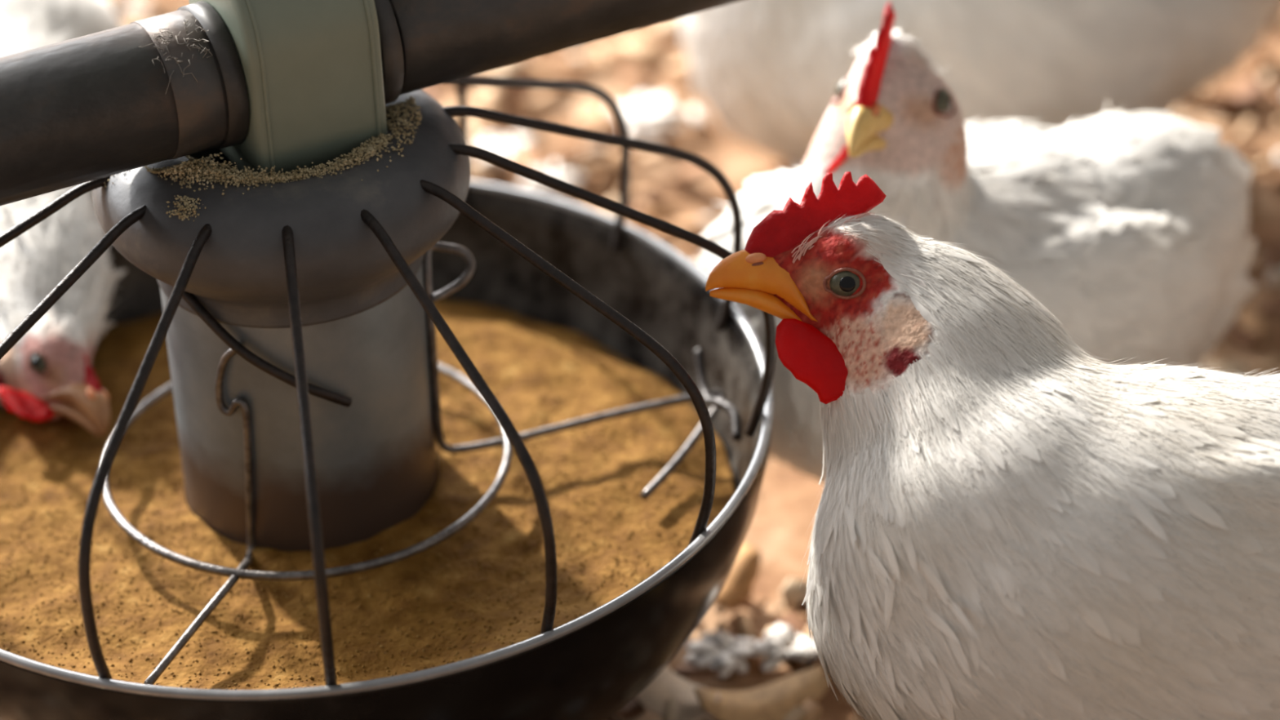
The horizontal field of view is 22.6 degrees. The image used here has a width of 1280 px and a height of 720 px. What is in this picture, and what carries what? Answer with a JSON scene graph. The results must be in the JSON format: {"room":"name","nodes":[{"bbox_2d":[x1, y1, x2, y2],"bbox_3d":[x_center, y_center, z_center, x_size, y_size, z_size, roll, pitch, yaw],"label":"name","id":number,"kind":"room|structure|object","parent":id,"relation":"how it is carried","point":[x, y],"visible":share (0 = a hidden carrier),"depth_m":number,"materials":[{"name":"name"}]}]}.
{"room":"farm building","nodes":[
{"label":"farm building","id":0,"kind":"room"},
{"bbox_2d":[115,0,1279,719],"bbox_3d":[0.351,-0.832,2.721,9.000,0.016,8.500,-2,33,0],"label":"floor","id":1,"kind":"structure","parent":0,"point":[787,505],"depth_m":1.58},
{"bbox_2d":[0,0,126,436],"bbox_3d":[-0.291,-0.089,1.393,0.178,0.204,0.456,-24,39,-31],"label":"hen","id":2,"kind":"object","parent":1,"relation":"on","point":[48,374],"visible":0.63,"depth_m":1.23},
{"bbox_2d":[0,0,776,719],"bbox_3d":[-0.124,-0.012,1.157,0.345,0.306,0.345,5,33,10],"label":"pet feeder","id":3,"kind":"object","parent":1,"relation":"on","point":[296,270],"visible":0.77,"depth_m":1.10,"materials":[{"name":"grey metal"}]},
{"bbox_2d":[92,89,471,328],"bbox_3d":[-0.126,-0.059,1.128,0.132,0.053,0.132,-2,33,0],"label":"hood","id":4,"kind":"object","parent":3,"relation":"attached to","point":[358,204],"depth_m":1.08,"materials":[{"name":"grey plastic"}]},
{"bbox_2d":[0,299,735,689],"bbox_3d":[-0.123,0.052,1.194,0.315,0.028,0.318,-27,40,-34],"label":"feed mash","id":5,"kind":"object","parent":3,"relation":"in","point":[480,590],"visible":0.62,"depth_m":1.16,"materials":[{"name":"brown food"}]},
{"bbox_2d":[0,0,742,205],"bbox_3d":[-0.040,-0.132,1.139,2.600,0.052,0.051,-18,36,-24],"label":"pipe","id":6,"kind":"object","parent":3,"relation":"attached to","point":[170,86],"visible":0.96,"depth_m":1.07,"materials":[{"name":"grey metal"}]},
{"bbox_2d":[474,134,536,160],"bbox_3d":[-0.069,-0.104,1.591,0.039,0.011,0.030,17,37,27],"label":"feathers","id":7,"kind":"object","parent":1,"relation":"on","point":[504,148],"visible":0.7,"depth_m":1.59,"materials":[{"name":"white"}]},
{"bbox_2d":[520,161,586,198],"bbox_3d":[-0.043,-0.089,1.568,0.033,0.009,0.030,-2,33,0],"label":"feathers","id":8,"kind":"object","parent":1,"relation":"on","point":[558,172],"visible":0.52,"depth_m":1.56,"materials":[{"name":"white"}]},
{"bbox_2d":[599,93,684,144],"bbox_3d":[0.001,-0.125,1.615,0.037,0.013,0.051,-23,38,-30],"label":"feathers","id":9,"kind":"object","parent":1,"relation":"on","point":[650,117],"visible":0.95,"depth_m":1.60,"materials":[{"name":"white"}]},
{"bbox_2d":[109,0,1279,719],"bbox_3d":[0.073,-0.088,1.561,1.534,0.039,1.780,-2,33,0],"label":"litter","id":10,"kind":"object","parent":1,"relation":"on","point":[656,203],"visible":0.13,"depth_m":1.57,"materials":[{"name":"brown wood"}]},
{"bbox_2d":[636,667,720,719],"bbox_3d":[0.014,0.127,1.217,0.034,0.012,0.020,19,38,29],"label":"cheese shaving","id":11,"kind":"object","parent":10,"relation":"on","point":[668,683],"visible":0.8,"depth_m":1.22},
{"bbox_2d":[750,622,818,671],"bbox_3d":[0.057,0.112,1.250,0.033,0.008,0.025,-2,33,0],"label":"feathers","id":12,"kind":"object","parent":10,"relation":"on","point":[775,649],"visible":0.9,"depth_m":1.25,"materials":[{"name":"white"}]},
{"bbox_2d":[684,628,756,678],"bbox_3d":[0.032,0.114,1.249,0.027,0.008,0.029,18,38,28],"label":"feathers","id":13,"kind":"object","parent":1,"relation":"on","point":[726,652],"visible":1,"depth_m":1.25,"materials":[{"name":"white"}]},
{"bbox_2d":[715,542,760,607],"bbox_3d":[0.033,0.087,1.278,0.018,0.016,0.040,17,37,27],"label":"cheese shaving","id":14,"kind":"object","parent":1,"relation":"on","point":[743,575],"visible":0.48,"depth_m":1.28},
{"bbox_2d":[693,665,829,719],"bbox_3d":[0.046,0.127,1.214,0.052,0.018,0.019,-13,34,-17],"label":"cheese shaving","id":15,"kind":"object","parent":1,"relation":"on","point":[775,700],"visible":0.99,"depth_m":1.22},
{"bbox_2d":[693,0,1260,484],"bbox_3d":[0.146,-0.051,1.287,0.258,0.234,0.154,-18,36,-23],"label":"hen","id":16,"kind":"object","parent":1,"relation":"on","point":[1131,229],"visible":0.52,"depth_m":1.25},
{"bbox_2d":[680,0,1279,168],"bbox_3d":[0.186,-0.228,1.514,0.345,0.321,0.189,-2,33,0],"label":"hen","id":17,"kind":"object","parent":1,"relation":"on","point":[769,72],"visible":0.68,"depth_m":1.48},
{"bbox_2d":[705,171,1279,719],"bbox_3d":[0.182,0.073,1.085,0.314,0.240,0.163,-2,33,0],"label":"hen","id":18,"kind":"object","parent":1,"relation":"on","point":[1012,522],"visible":1,"depth_m":1.03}
]}

